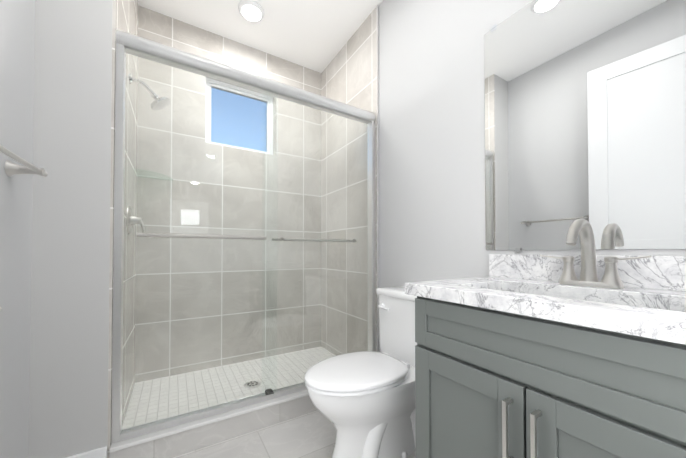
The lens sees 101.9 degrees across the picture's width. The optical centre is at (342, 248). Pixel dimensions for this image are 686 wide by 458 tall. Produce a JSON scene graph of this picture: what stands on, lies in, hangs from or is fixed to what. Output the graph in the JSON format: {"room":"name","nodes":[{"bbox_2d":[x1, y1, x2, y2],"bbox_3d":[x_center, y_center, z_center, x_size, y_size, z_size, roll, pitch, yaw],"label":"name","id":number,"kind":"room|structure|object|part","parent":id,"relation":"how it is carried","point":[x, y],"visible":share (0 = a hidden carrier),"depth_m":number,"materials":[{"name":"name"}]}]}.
{"room":"bathroom","nodes":[
{"label":"bathroom","id":0,"kind":"room"},
{"bbox_2d":[0,0,34,457],"bbox_3d":[-1.077,-0.394,0.732,0.120,2.770,2.870,0,-1,-31],"label":"wall","id":1,"kind":"structure","parent":0,"point":[17,39],"depth_m":0.99,"materials":[{"name":"grey paint"}]},
{"bbox_2d":[0,145,47,176],"bbox_3d":[-0.983,-0.273,0.775,0.086,0.054,0.528,0,-1,-31],"label":"towel bar","id":2,"kind":"object","parent":1,"relation":"attached to","point":[11,168],"visible":1,"depth_m":0.94,"materials":[{"name":"silver metal"}]},
{"bbox_2d":[29,0,112,457],"bbox_3d":[-1.363,-0.383,1.552,0.240,2.770,0.890,0,-1,-31],"label":"wall","id":3,"kind":"structure","parent":0,"point":[69,351],"depth_m":1.16,"materials":[{"name":"grey paint"}]},
{"bbox_2d":[65,446,106,457],"bbox_3d":[-1.123,0.929,1.151,0.226,0.135,0.014,0,-1,-31],"label":"baseboard","id":4,"kind":"structure","parent":3,"relation":"attached to","point":[101,452],"depth_m":1.18,"materials":[{"name":"white"}]},
{"bbox_2d":[107,0,138,457],"bbox_3d":[-1.257,-0.382,1.618,0.010,2.770,0.888,0,-1,-31],"label":"wall tiles","id":5,"kind":"structure","parent":3,"relation":"attached to","point":[125,15],"depth_m":1.60,"materials":[{"name":"grey tile"}]},
{"bbox_2d":[126,206,144,233],"bbox_3d":[-1.242,-0.159,1.675,0.079,0.186,0.170,0,-1,-31],"label":"shower valve","id":6,"kind":"object","parent":5,"relation":"attached to","point":[130,218],"depth_m":1.65,"materials":[{"name":"silver metal"}]},
{"bbox_2d":[129,74,169,109],"bbox_3d":[-1.188,-0.955,1.719,0.205,0.182,0.124,0,-1,-31],"label":"shower head","id":7,"kind":"object","parent":5,"relation":"attached to","point":[158,104],"depth_m":1.71},
{"bbox_2d":[135,169,172,180],"bbox_3d":[-1.330,-0.516,1.964,0.220,0.008,0.220,0,-1,-31],"label":"corner shelf","id":8,"kind":"object","parent":5,"relation":"attached to","point":[150,172],"depth_m":1.99,"materials":[{"name":"clear glass"}]},
{"bbox_2d":[109,389,317,457],"bbox_3d":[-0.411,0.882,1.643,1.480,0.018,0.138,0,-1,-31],"label":"sill","id":9,"kind":"structure","parent":3,"relation":"attached to","point":[131,442],"depth_m":1.39,"materials":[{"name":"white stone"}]},
{"bbox_2d":[111,29,375,442],"bbox_3d":[-0.412,-0.064,1.656,1.480,1.875,0.153,0,-1,-31],"label":"shower door","id":10,"kind":"structure","parent":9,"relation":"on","point":[134,45],"depth_m":1.48,"materials":[{"name":"clear glass"}]},
{"bbox_3d":[-0.700,-0.041,1.465,0.725,1.796,0.006,0,-1,-31],"label":"glass","id":11,"kind":"part","parent":10,"relation":"part of","materials":[{"name":"clear glass"}]},
{"bbox_3d":[-0.412,-0.964,1.669,1.480,0.075,0.064,0,-1,-31],"label":"header rail","id":12,"kind":"part","parent":10,"relation":"part of","materials":[{"name":"silver metal"}]},
{"bbox_3d":[-0.144,-0.036,1.834,0.773,1.796,0.006,0,-1,-31],"label":"glass","id":13,"kind":"part","parent":10,"relation":"part of","materials":[{"name":"clear glass"}]},
{"bbox_2d":[135,6,320,382],"bbox_3d":[-0.989,-0.372,2.381,1.740,2.770,0.140,0,-1,-31],"label":"tiled wall","id":14,"kind":"structure","parent":0,"point":[154,26],"depth_m":2.27,"materials":[{"name":"tile"}]},
{"bbox_2d":[205,77,272,153],"bbox_3d":[-0.916,-1.135,2.485,0.580,0.580,0.055,0,-1,-31],"label":"window","id":15,"kind":"structure","parent":14,"relation":"in","point":[252,94],"depth_m":2.46,"materials":[{"name":"white"}]},
{"bbox_2d":[138,0,382,72],"bbox_3d":[-0.281,-1.822,1.233,1.980,0.100,2.870,0,-1,-31],"label":"ceiling","id":16,"kind":"structure","parent":0,"point":[315,35],"depth_m":2.17,"materials":[{"name":"white paint"}]},
{"bbox_2d":[238,0,263,21],"bbox_3d":[-0.678,-1.748,2.061,0.184,0.026,0.184,0,-1,-31],"label":"recessed light","id":17,"kind":"object","parent":16,"relation":"in","point":[251,10],"visible":0.98,"depth_m":2.04,"materials":[{"name":"white plastic"}]},
{"bbox_2d":[172,410,415,457],"bbox_3d":[-0.281,1.047,1.194,1.980,0.100,2.870,0,-1,-31],"label":"floor","id":18,"kind":"structure","parent":0,"point":[311,434],"depth_m":1.43,"materials":[{"name":"tile"}]},
{"bbox_2d":[122,346,334,428],"bbox_3d":[-0.646,0.984,2.029,1.480,0.050,0.785,0,-1,-31],"label":"shower floor","id":19,"kind":"structure","parent":18,"relation":"on","point":[161,398],"depth_m":1.96,"materials":[{"name":"tile"}]},
{"bbox_2d":[244,380,260,387],"bbox_3d":[-0.637,0.955,1.956,0.112,0.005,0.112,0,-1,-31],"label":"shower drain","id":20,"kind":"object","parent":19,"relation":"on","point":[250,385],"depth_m":1.95,"materials":[{"name":"silver metal"}]},
{"bbox_2d":[304,286,416,457],"bbox_3d":[0.171,0.620,1.387,0.764,0.774,0.484,0,-1,-31],"label":"toilet","id":21,"kind":"object","parent":18,"relation":"on","point":[363,402],"visible":0.83,"depth_m":1.26,"materials":[{"name":"ceramic"}]},
{"bbox_3d":[0.064,0.582,1.322,0.513,0.046,0.376,0,-1,-31],"label":"seat lid","id":22,"kind":"part","parent":21,"relation":"part of","materials":[{"name":"plastic"}]},
{"bbox_3d":[0.236,0.338,1.594,0.030,0.032,0.092,0,-1,-31],"label":"lever","id":23,"kind":"part","parent":21,"relation":"part of","materials":[{"name":"plastic"}]},
{"bbox_3d":[0.405,0.432,1.530,0.218,0.395,0.484,0,-1,-31],"label":"tank","id":24,"kind":"part","parent":21,"relation":"part of","materials":[{"name":"ceramic"}]},
{"bbox_2d":[405,218,685,457],"bbox_3d":[0.655,0.448,0.793,0.553,1.088,0.800,0,-1,-31],"label":"bathroom vanity","id":25,"kind":"object","parent":18,"relation":"on","point":[583,355],"visible":1,"depth_m":0.69,"materials":[{"name":"painted wood"},{"name":"quartz"},{"name":"brushed nickel"}]},
{"bbox_2d":[405,254,685,344],"bbox_3d":[0.660,0.092,0.801,0.541,0.140,0.800,0,-1,-31],"label":"countertop","id":26,"kind":"structure","parent":25,"relation":"on","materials":[{"name":"stone"}]},
{"bbox_2d":[539,218,651,288],"bbox_3d":[0.757,0.014,0.884,0.173,0.217,0.281,0,-1,-31],"label":"faucet","id":27,"kind":"object","parent":26,"relation":"on","point":[611,279],"depth_m":0.90,"materials":[{"name":"silver metal"}]},
{"bbox_2d":[379,0,685,351],"bbox_3d":[0.514,-0.381,1.695,0.120,2.770,2.870,0,-1,-31],"label":"wall","id":28,"kind":"structure","parent":0,"point":[432,215],"depth_m":1.57,"materials":[{"name":"grey paint"}]},
{"bbox_2d":[321,6,376,354],"bbox_3d":[0.019,-0.372,2.386,0.010,2.770,0.895,0,-1,-31],"label":"shower wall tile","id":29,"kind":"structure","parent":28,"relation":"attached to","point":[349,75],"depth_m":2.34,"materials":[{"name":"grey tile"}]},
{"bbox_2d":[377,5,378,351],"bbox_3d":[0.253,-0.377,2.000,0.012,2.770,0.008,0,-1,-31],"label":"tile trim","id":30,"kind":"structure","parent":28,"relation":"attached to","point":[377,176],"depth_m":2.00,"materials":[{"name":"silver metal"}]},
{"bbox_2d":[515,248,521,252],"bbox_3d":[0.745,0.009,1.181,0.010,0.020,0.020,0,-1,-31],"label":"clip","id":31,"kind":"object","parent":28,"relation":"attached to","point":[518,250],"visible":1,"depth_m":1.17,"materials":[{"name":"silver metal"}]},
{"bbox_2d":[484,0,685,249],"bbox_3d":[0.899,-0.506,0.939,0.005,1.020,0.875,0,-1,-31],"label":"mirror glass","id":32,"kind":"object","parent":28,"relation":"attached to","point":[585,109],"visible":1,"depth_m":0.99,"materials":[{"name":"silver mirror"}]}
]}

